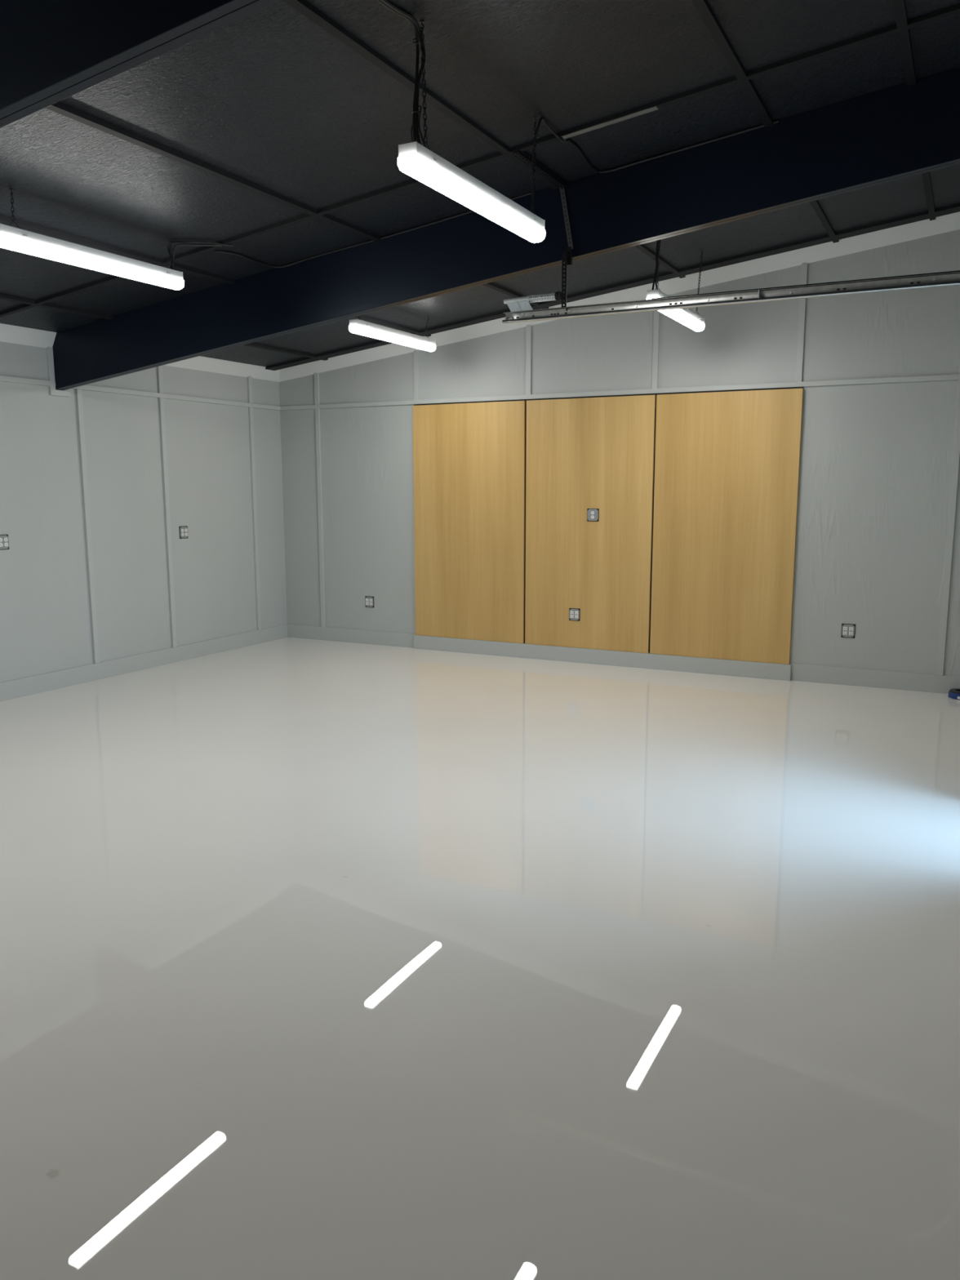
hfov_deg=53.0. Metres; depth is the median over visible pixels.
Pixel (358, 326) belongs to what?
strip light
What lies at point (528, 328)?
trim
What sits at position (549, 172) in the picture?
perforated angle
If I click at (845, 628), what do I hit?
receptacle
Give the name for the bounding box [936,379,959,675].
trim
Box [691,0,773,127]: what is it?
trim
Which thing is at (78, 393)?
trim
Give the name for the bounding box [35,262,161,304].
trim
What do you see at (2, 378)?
trim
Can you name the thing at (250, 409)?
trim
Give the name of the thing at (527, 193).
power cable
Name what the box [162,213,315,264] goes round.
trim
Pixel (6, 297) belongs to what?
trim
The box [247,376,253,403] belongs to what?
trim
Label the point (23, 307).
trim
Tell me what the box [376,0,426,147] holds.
power cable
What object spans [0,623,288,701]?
baseboard
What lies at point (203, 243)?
power cable
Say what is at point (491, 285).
trim
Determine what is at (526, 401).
trim
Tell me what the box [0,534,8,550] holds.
wall outlet
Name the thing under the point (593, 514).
wall outlet
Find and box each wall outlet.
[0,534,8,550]
[178,525,187,538]
[364,595,373,607]
[568,608,580,621]
[586,508,599,521]
[840,623,855,638]
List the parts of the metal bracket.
bracket plate, rod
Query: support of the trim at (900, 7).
attached to the ceiling
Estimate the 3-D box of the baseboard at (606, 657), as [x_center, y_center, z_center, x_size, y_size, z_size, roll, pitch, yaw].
[1.015,0.145,9.035,7.034,0.144,0.048,5,10,27]
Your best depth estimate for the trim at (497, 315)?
8.86 m
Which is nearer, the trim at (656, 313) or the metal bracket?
the metal bracket
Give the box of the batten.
[282,0,559,189]
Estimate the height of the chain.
0.329 m
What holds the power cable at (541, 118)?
attached to the ceiling
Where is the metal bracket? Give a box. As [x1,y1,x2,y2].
[503,291,561,311]
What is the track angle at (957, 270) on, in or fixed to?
attached to the door track
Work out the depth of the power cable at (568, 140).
5.26 m
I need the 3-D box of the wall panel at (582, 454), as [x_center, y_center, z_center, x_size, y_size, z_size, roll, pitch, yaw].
[0.987,-1.053,8.862,1.225,2.287,0.034,5,10,27]
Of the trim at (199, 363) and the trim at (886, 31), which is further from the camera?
the trim at (199, 363)
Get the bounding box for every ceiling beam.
[0,0,280,128]
[52,66,959,390]
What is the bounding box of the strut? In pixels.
[559,186,573,311]
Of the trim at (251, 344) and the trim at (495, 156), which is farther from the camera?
the trim at (251, 344)
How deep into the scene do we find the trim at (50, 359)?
7.68 m
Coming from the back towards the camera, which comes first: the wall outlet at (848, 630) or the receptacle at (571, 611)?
the receptacle at (571, 611)
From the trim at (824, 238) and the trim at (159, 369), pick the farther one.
the trim at (159, 369)
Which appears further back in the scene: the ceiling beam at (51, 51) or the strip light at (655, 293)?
the strip light at (655, 293)
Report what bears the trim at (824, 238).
attached to the wall at (876, 460)
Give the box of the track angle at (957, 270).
[651,270,959,298]
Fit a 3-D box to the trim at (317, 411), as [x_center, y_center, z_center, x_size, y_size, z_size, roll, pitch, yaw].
[-1.692,-1.275,10.211,0.048,2.296,0.018,5,10,27]
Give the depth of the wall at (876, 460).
7.99 m
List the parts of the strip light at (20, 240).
chain, chain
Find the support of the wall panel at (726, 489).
attached to the wall at (876, 460)
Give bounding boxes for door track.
[502,271,959,323]
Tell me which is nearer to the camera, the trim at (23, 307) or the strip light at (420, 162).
the strip light at (420, 162)
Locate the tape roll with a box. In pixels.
[947,688,959,699]
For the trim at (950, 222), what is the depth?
8.08 m
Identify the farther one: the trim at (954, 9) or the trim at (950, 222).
the trim at (950, 222)
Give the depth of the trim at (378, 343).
9.44 m
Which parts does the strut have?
joining plate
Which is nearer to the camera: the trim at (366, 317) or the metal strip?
the metal strip
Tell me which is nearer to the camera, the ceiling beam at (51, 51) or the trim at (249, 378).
the ceiling beam at (51, 51)
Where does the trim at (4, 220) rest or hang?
attached to the ceiling
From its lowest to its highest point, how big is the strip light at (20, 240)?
0.298 m
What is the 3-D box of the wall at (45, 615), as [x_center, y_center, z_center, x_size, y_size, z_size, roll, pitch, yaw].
[-4.414,-0.748,6.094,0.120,2.866,10.120,5,10,27]
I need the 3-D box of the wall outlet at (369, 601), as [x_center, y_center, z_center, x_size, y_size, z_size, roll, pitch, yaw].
[-1.158,-0.399,10.081,0.108,0.116,0.014,5,10,27]
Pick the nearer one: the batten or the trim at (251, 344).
the batten
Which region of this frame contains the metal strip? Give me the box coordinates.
[561,106,657,138]
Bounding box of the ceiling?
[0,0,959,366]
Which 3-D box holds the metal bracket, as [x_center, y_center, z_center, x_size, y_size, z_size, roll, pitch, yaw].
[0.314,-2.021,5.769,0.371,0.098,0.055,5,10,27]
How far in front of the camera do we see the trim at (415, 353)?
9.44 m
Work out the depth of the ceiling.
4.63 m
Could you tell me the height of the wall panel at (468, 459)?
2.287 m
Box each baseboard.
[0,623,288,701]
[287,623,959,693]
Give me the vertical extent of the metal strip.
0.065 m
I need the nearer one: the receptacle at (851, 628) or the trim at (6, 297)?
the trim at (6, 297)
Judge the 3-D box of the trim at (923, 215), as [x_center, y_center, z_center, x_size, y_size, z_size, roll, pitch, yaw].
[3.024,-3.119,7.245,0.640,0.106,0.150,5,10,27]
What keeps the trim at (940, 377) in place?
attached to the wall at (876, 460)
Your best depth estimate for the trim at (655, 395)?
8.59 m
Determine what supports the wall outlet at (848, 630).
attached to the wall at (876, 460)
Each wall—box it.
[0,341,287,682]
[279,229,959,676]
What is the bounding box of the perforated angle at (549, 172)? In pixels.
[512,150,567,188]
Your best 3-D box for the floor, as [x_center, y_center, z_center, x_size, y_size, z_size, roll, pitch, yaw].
[-1.227,0.977,4.738,7.320,0.120,10.120,5,10,27]
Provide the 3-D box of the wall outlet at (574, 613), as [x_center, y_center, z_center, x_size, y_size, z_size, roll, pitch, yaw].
[0.884,-0.239,9.019,0.108,0.116,0.014,5,10,27]
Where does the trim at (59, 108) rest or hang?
attached to the ceiling
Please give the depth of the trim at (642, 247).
7.50 m
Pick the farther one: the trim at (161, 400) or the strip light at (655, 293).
the trim at (161, 400)
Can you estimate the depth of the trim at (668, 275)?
8.21 m
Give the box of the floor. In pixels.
[0,636,959,1279]
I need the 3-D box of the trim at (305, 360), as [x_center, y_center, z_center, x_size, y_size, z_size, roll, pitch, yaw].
[-1.921,-2.823,9.832,0.620,0.104,0.150,5,10,27]
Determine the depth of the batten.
4.08 m
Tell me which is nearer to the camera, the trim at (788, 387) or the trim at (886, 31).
the trim at (886, 31)
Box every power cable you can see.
[167,240,233,270]
[214,191,531,267]
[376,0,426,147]
[530,116,564,213]
[565,120,778,173]
[651,239,661,289]
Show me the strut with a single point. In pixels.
(568, 254)
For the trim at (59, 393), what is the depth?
7.79 m
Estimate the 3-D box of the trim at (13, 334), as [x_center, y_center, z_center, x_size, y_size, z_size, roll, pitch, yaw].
[-4.095,-2.160,6.290,0.076,0.126,3.118,5,10,27]
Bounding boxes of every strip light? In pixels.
[0,188,184,289]
[348,315,435,351]
[397,19,545,243]
[646,268,669,299]
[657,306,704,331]
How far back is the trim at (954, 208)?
7.01 m
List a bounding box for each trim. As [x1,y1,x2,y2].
[0,214,235,284]
[0,293,112,319]
[0,303,35,317]
[0,323,56,347]
[0,375,279,410]
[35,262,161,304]
[45,102,381,241]
[45,346,56,395]
[55,389,70,396]
[75,388,99,663]
[156,365,163,393]
[158,397,177,647]
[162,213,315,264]
[164,355,279,382]
[243,342,328,360]
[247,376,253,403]
[248,407,261,630]
[265,357,319,370]
[279,211,959,382]
[280,373,959,410]
[314,372,319,404]
[315,332,423,359]
[315,408,325,626]
[316,151,505,215]
[353,315,431,337]
[413,350,418,399]
[413,386,803,405]
[419,304,540,335]
[482,282,548,309]
[510,75,739,154]
[524,400,526,642]
[525,324,531,395]
[538,271,677,307]
[634,244,685,278]
[648,395,656,652]
[651,310,659,388]
[678,234,832,275]
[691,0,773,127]
[746,23,897,79]
[795,262,807,382]
[809,200,839,243]
[835,210,929,239]
[892,0,915,86]
[907,3,959,29]
[921,171,936,220]
[934,203,959,217]
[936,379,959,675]
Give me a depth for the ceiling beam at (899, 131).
5.63 m
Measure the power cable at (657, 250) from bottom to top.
0.504 m
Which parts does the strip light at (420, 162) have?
chain, chain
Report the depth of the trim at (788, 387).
8.57 m
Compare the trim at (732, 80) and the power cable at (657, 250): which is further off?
the power cable at (657, 250)
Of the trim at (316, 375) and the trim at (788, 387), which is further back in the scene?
the trim at (316, 375)
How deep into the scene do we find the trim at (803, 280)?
7.80 m
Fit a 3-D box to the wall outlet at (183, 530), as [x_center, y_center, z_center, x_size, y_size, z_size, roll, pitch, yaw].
[-2.802,-1.019,9.120,0.014,0.116,0.108,5,10,27]
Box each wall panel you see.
[412,400,525,643]
[524,395,655,653]
[649,388,803,664]
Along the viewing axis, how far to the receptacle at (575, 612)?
9.00 m
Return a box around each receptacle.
[365,598,368,604]
[570,610,573,617]
[574,611,577,617]
[843,626,847,635]
[848,626,853,635]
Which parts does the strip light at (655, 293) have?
chain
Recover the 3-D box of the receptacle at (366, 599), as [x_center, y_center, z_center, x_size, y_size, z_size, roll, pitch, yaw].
[-1.181,-0.400,10.088,0.033,0.067,0.004,5,10,27]
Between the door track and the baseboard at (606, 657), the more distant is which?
the baseboard at (606, 657)
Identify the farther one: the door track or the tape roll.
the tape roll

